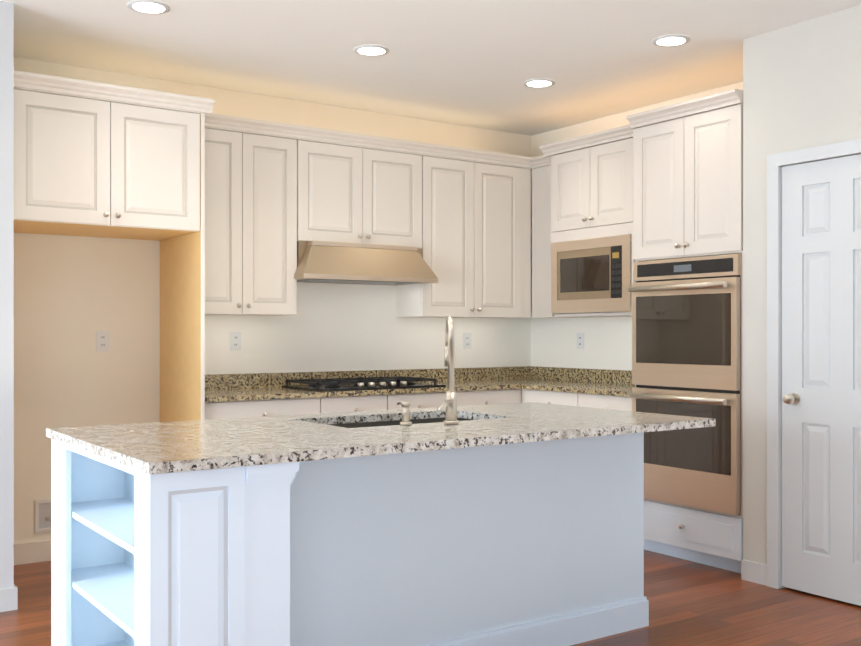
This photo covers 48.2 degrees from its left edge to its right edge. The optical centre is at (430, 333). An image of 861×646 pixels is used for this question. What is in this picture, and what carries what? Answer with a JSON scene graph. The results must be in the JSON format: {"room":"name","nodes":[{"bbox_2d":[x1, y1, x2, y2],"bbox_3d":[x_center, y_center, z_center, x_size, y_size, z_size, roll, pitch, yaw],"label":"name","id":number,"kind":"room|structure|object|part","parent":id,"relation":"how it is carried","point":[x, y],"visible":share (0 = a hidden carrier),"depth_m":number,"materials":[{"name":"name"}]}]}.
{"room":"kitchen","nodes":[
{"label":"kitchen","id":0,"kind":"room"},
{"bbox_2d":[0,1,13,588],"bbox_3d":[-2.202,-0.122,4.703,0.125,2.753,0.900,0,0,-35],"label":"wall","id":1,"kind":"structure","parent":0,"point":[6,294],"depth_m":4.35,"materials":[{"name":"paint"}]},
{"bbox_2d":[0,584,17,610],"bbox_3d":[-1.959,1.204,4.474,0.014,0.100,0.274,0,0,-35],"label":"baseboard","id":2,"kind":"structure","parent":1,"relation":"attached to","point":[9,596],"depth_m":4.35,"materials":[{"name":"paint"}]},
{"bbox_2d":[14,57,531,543],"bbox_3d":[-3.199,-0.122,4.680,9.900,2.753,0.202,0,0,-35],"label":"wall","id":3,"kind":"structure","parent":0,"point":[72,295],"depth_m":5.46,"materials":[{"name":"paint"}]},
{"bbox_2d":[14,540,50,564],"bbox_3d":[-1.985,1.198,5.391,0.945,0.112,0.018,0,0,-35],"label":"baseboard","id":4,"kind":"structure","parent":3,"relation":"attached to","point":[40,551],"depth_m":5.25,"materials":[{"name":"paint"}]},
{"bbox_2d":[35,499,50,532],"bbox_3d":[-2.114,1.004,5.305,0.130,0.180,0.009,0,0,-35],"label":"outlet box","id":5,"kind":"object","parent":3,"relation":"attached to","point":[42,515],"visible":0.73,"depth_m":5.29,"materials":[{"name":"white plastic"}]},
{"bbox_2d":[96,331,108,350],"bbox_3d":[-1.867,0.045,5.476,0.072,0.115,0.008,0,0,-35],"label":"outlet","id":6,"kind":"object","parent":3,"relation":"attached to","point":[102,340],"visible":1,"depth_m":5.47,"materials":[{"name":"white plastic"}]},
{"bbox_2d":[230,332,240,349],"bbox_3d":[-1.204,0.048,5.936,0.072,0.115,0.008,0,0,-35],"label":"electrical outlet","id":7,"kind":"object","parent":3,"relation":"attached to","point":[235,340],"visible":1,"depth_m":5.93,"materials":[{"name":"white plastic"}]},
{"bbox_2d":[205,114,312,315],"bbox_3d":[-1.162,-0.680,5.772,0.786,1.137,0.322,0,0,-35],"label":"upper cabinet","id":8,"kind":"object","parent":3,"relation":"attached to","point":[275,192],"depth_m":5.67,"materials":[{"name":"paint"}]},
{"bbox_2d":[294,241,437,285],"bbox_3d":[-0.479,-0.443,6.166,0.978,0.233,0.452,0,0,-35],"label":"range hood","id":9,"kind":"object","parent":3,"relation":"attached to","point":[341,263],"visible":0.94,"depth_m":5.97,"materials":[{"name":"silver metal"}]},
{"bbox_2d":[205,282,528,374],"bbox_3d":[-0.409,-0.142,6.492,2.850,0.890,0.002,0,0,-35],"label":"backsplash","id":10,"kind":"structure","parent":3,"relation":"attached to","point":[342,327],"depth_m":6.41,"materials":[{"name":"paint"}]},
{"bbox_2d":[205,366,528,389],"bbox_3d":[-0.401,0.294,6.481,2.844,0.090,0.025,0,0,-35],"label":"backsplash","id":11,"kind":"structure","parent":3,"relation":"attached to","point":[212,381],"depth_m":6.39,"materials":[{"name":"brown stone"}]},
{"bbox_2d":[313,127,424,249],"bbox_3d":[-0.521,-0.905,6.216,0.914,0.687,0.322,0,0,-35],"label":"upper cabinet","id":12,"kind":"object","parent":3,"relation":"attached to","point":[368,189],"depth_m":6.10,"materials":[{"name":"paint"}]},
{"bbox_2d":[396,143,524,317],"bbox_3d":[0.178,-0.680,6.700,0.926,1.137,0.322,0,0,-35],"label":"upper cabinet","id":13,"kind":"object","parent":3,"relation":"attached to","point":[475,199],"depth_m":6.58,"materials":[{"name":"paint"}]},
{"bbox_3d":[-0.374,-1.213,6.286,2.588,0.072,0.374,0,0,-35],"label":"crown moulding mounted","id":14,"kind":"part","parent":13,"relation":"part of","materials":[{"name":"paint"}]},
{"bbox_2d":[463,333,470,348],"bbox_3d":[0.266,0.055,6.955,0.072,0.115,0.008,0,0,-35],"label":"electrical outlet","id":15,"kind":"object","parent":3,"relation":"attached to","point":[466,340],"visible":1,"depth_m":6.95,"materials":[{"name":"white plastic"}]},
{"bbox_2d":[0,550,860,645],"bbox_3d":[-0.151,1.307,0.285,9.900,0.100,10.900,0,0,-35],"label":"floor","id":16,"kind":"structure","parent":0,"point":[691,603],"depth_m":4.30,"materials":[{"name":"brown wood"}]},
{"bbox_2d":[14,70,214,421],"bbox_3d":[-1.770,0.004,5.121,1.030,2.501,0.699,0,0,-35],"label":"surround","id":17,"kind":"object","parent":16,"relation":"on","point":[97,159],"visible":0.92,"depth_m":4.95,"materials":[{"name":"paint"}]},
{"bbox_2d":[205,398,332,419],"bbox_3d":[-1.078,0.812,5.651,0.785,0.883,0.617,0,0,-35],"label":"base cabinet","id":18,"kind":"object","parent":16,"relation":"on","point":[283,406],"depth_m":5.40,"materials":[{"name":"paint"}]},
{"bbox_2d":[205,378,564,401],"bbox_3d":[-0.224,0.354,6.226,2.844,0.030,0.645,0,0,-35],"label":"countertop","id":19,"kind":"structure","parent":18,"relation":"on","point":[247,393],"depth_m":5.76,"materials":[{"name":"brown stone"}]},
{"bbox_2d":[282,376,445,391],"bbox_3d":[-0.418,0.315,6.068,0.900,0.048,0.510,0,0,-35],"label":"cooktop","id":20,"kind":"object","parent":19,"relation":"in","point":[345,384],"visible":1,"depth_m":5.94,"materials":[{"name":"black metal"}]},
{"bbox_2d":[333,394,400,412],"bbox_3d":[-0.625,0.812,5.965,0.598,0.883,0.617,0,0,-35],"label":"base cabinet","id":21,"kind":"object","parent":16,"relation":"on","point":[371,402],"depth_m":5.77,"materials":[{"name":"paint"}]},
{"bbox_2d":[46,422,712,645],"bbox_3d":[-0.124,0.813,3.647,2.286,0.884,1.103,0,0,-35],"label":"kitchen island","id":22,"kind":"object","parent":16,"relation":"on","point":[513,524],"depth_m":3.41,"materials":[{"name":"paint"}]},
{"bbox_2d":[46,416,429,473],"bbox_3d":[-0.695,0.356,3.250,0.896,0.030,1.124,0,0,-35],"label":"island countertop","id":23,"kind":"structure","parent":22,"relation":"on","point":[182,447],"depth_m":3.03,"materials":[{"name":"beige stone"}]},
{"bbox_2d":[330,414,513,429],"bbox_3d":[-0.099,0.468,3.861,0.804,0.218,0.464,0,0,-35],"label":"sink","id":24,"kind":"object","parent":23,"relation":"in","point":[418,420],"depth_m":3.99,"materials":[{"name":"grey stone"}]},
{"bbox_2d":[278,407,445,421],"bbox_3d":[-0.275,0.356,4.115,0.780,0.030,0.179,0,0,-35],"label":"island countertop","id":25,"kind":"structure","parent":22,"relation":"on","point":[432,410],"depth_m":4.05,"materials":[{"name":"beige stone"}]},
{"bbox_2d":[397,401,411,424],"bbox_3d":[-0.101,0.296,3.589,0.044,0.088,0.079,0,0,-35],"label":"soap dispenser","id":26,"kind":"object","parent":22,"relation":"on","point":[405,413],"visible":1,"depth_m":3.56,"materials":[{"name":"silver metal"}]},
{"bbox_2d":[437,316,458,423],"bbox_3d":[0.052,0.136,3.626,0.221,0.408,0.239,0,0,-35],"label":"faucet","id":27,"kind":"object","parent":22,"relation":"on","point":[450,402],"visible":1,"depth_m":3.60,"materials":[{"name":"silver metal"}]},
{"bbox_2d":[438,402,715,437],"bbox_3d":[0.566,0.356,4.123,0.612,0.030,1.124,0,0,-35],"label":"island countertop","id":28,"kind":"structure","parent":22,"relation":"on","point":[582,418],"depth_m":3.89,"materials":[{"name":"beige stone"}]},
{"bbox_2d":[401,390,460,408],"bbox_3d":[-0.248,0.812,6.226,0.598,0.883,0.617,0,0,-35],"label":"base cabinet","id":29,"kind":"object","parent":16,"relation":"on","point":[417,400],"depth_m":6.01,"materials":[{"name":"paint"}]},
{"bbox_2d":[461,390,512,405],"bbox_3d":[0.154,0.812,6.505,0.662,0.883,0.617,0,0,-35],"label":"base cabinet","id":30,"kind":"object","parent":16,"relation":"on","point":[468,397],"depth_m":6.27,"materials":[{"name":"paint"}]},
{"bbox_2d":[513,386,584,406],"bbox_3d":[1.001,0.812,6.352,0.687,0.883,0.640,0,0,-35],"label":"base cabinet","id":31,"kind":"object","parent":16,"relation":"on","point":[521,394],"depth_m":6.21,"materials":[{"name":"paint"}]},
{"bbox_2d":[521,382,634,397],"bbox_3d":[1.160,0.355,6.159,0.645,0.030,1.043,0,0,-35],"label":"countertop","id":32,"kind":"structure","parent":31,"relation":"on","point":[614,389],"depth_m":6.14,"materials":[{"name":"stone"}]},
{"bbox_2d":[585,394,631,410],"bbox_3d":[1.301,0.812,5.981,0.617,0.883,0.591,0,0,-35],"label":"base cabinet","id":33,"kind":"object","parent":16,"relation":"on","point":[603,401],"depth_m":5.78,"materials":[{"name":"paint"}]},
{"bbox_2d":[626,89,742,572],"bbox_3d":[1.634,0.006,5.395,0.736,2.496,0.748,0,0,-35],"label":"tall cabinet","id":34,"kind":"object","parent":16,"relation":"on","point":[687,178],"visible":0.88,"depth_m":5.18,"materials":[{"name":"paint"}]},
{"bbox_2d":[628,253,741,515],"bbox_3d":[1.609,0.261,5.377,0.745,1.345,0.724,0,0,-35],"label":"double oven","id":35,"kind":"object","parent":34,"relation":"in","point":[686,336],"visible":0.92,"depth_m":5.14,"materials":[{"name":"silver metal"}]},
{"bbox_2d":[0,0,860,135],"bbox_3d":[-0.151,-1.546,0.283,9.900,0.100,10.900,0,0,-35],"label":"ceiling","id":36,"kind":"structure","parent":0,"point":[475,63],"depth_m":5.06,"materials":[{"name":"paint"}]},
{"bbox_2d":[127,0,169,13],"bbox_3d":[-1.292,-1.495,4.405,0.190,0.006,0.190,0,0,-35],"label":"recessed light","id":37,"kind":"object","parent":36,"relation":"in","point":[148,6],"visible":1,"depth_m":4.39,"materials":[{"name":"glass"}]},
{"bbox_2d":[354,45,388,55],"bbox_3d":[-0.312,-1.495,5.084,0.190,0.006,0.190,0,0,-35],"label":"recessed light","id":38,"kind":"object","parent":36,"relation":"in","point":[371,50],"visible":1,"depth_m":5.07,"materials":[{"name":"glass"}]},
{"bbox_2d":[523,79,554,87],"bbox_3d":[0.651,-1.495,5.751,0.190,0.006,0.190,0,0,-35],"label":"recessed light","id":39,"kind":"object","parent":36,"relation":"in","point":[537,83],"visible":0.96,"depth_m":5.74,"materials":[{"name":"glass"}]},
{"bbox_2d":[652,35,689,46],"bbox_3d":[1.230,-1.495,4.915,0.190,0.006,0.190,0,0,-35],"label":"recessed light","id":40,"kind":"object","parent":36,"relation":"in","point":[670,40],"visible":1,"depth_m":4.90,"materials":[{"name":"glass"}]},
{"bbox_2d":[531,82,742,313],"bbox_3d":[3.891,-0.121,2.965,0.202,2.753,10.700,0,0,-35],"label":"wall","id":41,"kind":"structure","parent":0,"point":[616,120],"depth_m":6.74,"materials":[{"name":"paint"}]},
{"bbox_2d":[529,154,604,317],"bbox_3d":[0.955,-0.680,6.786,0.267,1.137,0.418,0,0,-35],"label":"upper cabinet","id":42,"kind":"object","parent":41,"relation":"attached to","point":[539,165],"depth_m":6.80,"materials":[{"name":"paint"}]},
{"bbox_2d":[577,333,583,348],"bbox_3d":[1.068,0.054,6.853,0.008,0.115,0.072,0,0,-35],"label":"electrical outlet","id":43,"kind":"object","parent":41,"relation":"attached to","point":[580,340],"visible":1,"depth_m":6.85,"materials":[{"name":"white plastic"}]},
{"bbox_2d":[529,314,631,370],"bbox_3d":[1.245,-0.142,6.606,0.002,0.890,1.680,0,0,-35],"label":"backsplash","id":44,"kind":"structure","parent":41,"relation":"attached to","point":[607,340],"depth_m":6.84,"materials":[{"name":"paint"}]},
{"bbox_2d":[529,366,634,385],"bbox_3d":[1.239,0.294,6.590,0.025,0.090,1.663,0,0,-35],"label":"backsplash","id":45,"kind":"structure","parent":41,"relation":"attached to","point":[570,374],"depth_m":6.81,"materials":[{"name":"brown stone"}]},
{"bbox_2d":[549,124,632,245],"bbox_3d":[1.206,-0.928,6.248,0.467,0.651,0.747,0,0,-35],"label":"upper cabinet","id":46,"kind":"object","parent":41,"relation":"attached to","point":[591,175],"depth_m":6.10,"materials":[{"name":"paint"}]},
{"bbox_2d":[551,234,630,312],"bbox_3d":[1.189,-0.366,6.236,0.456,0.468,0.705,0,0,-35],"label":"microwave","id":47,"kind":"object","parent":46,"relation":"attached to","point":[591,275],"visible":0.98,"depth_m":6.08,"materials":[{"name":"silver metal"}]},
{"bbox_2d":[629,238,634,316],"bbox_3d":[1.472,-0.682,5.871,0.459,1.142,0.212,0,0,-35],"label":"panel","id":48,"kind":"object","parent":41,"relation":"attached to","point":[632,260],"depth_m":5.82,"materials":[{"name":"paint"}]},
{"bbox_2d":[743,5,860,564],"bbox_3d":[2.524,-0.122,4.168,0.678,2.753,2.276,0,0,-35],"label":"wall","id":49,"kind":"structure","parent":0,"point":[801,85],"depth_m":4.80,"materials":[{"name":"white paint"}]},
{"bbox_2d":[767,139,860,588],"bbox_3d":[1.948,0.186,4.489,0.142,2.137,0.778,0,0,-35],"label":"door frame","id":50,"kind":"structure","parent":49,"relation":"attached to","point":[775,162],"depth_m":4.73,"materials":[{"name":"paint"}]},
{"bbox_2d":[782,154,860,605],"bbox_3d":[1.893,0.212,4.452,0.119,2.060,0.640,0,0,-35],"label":"pantry door","id":51,"kind":"structure","parent":49,"relation":"in","point":[821,377],"depth_m":4.54,"materials":[{"name":"paint"}]}
]}

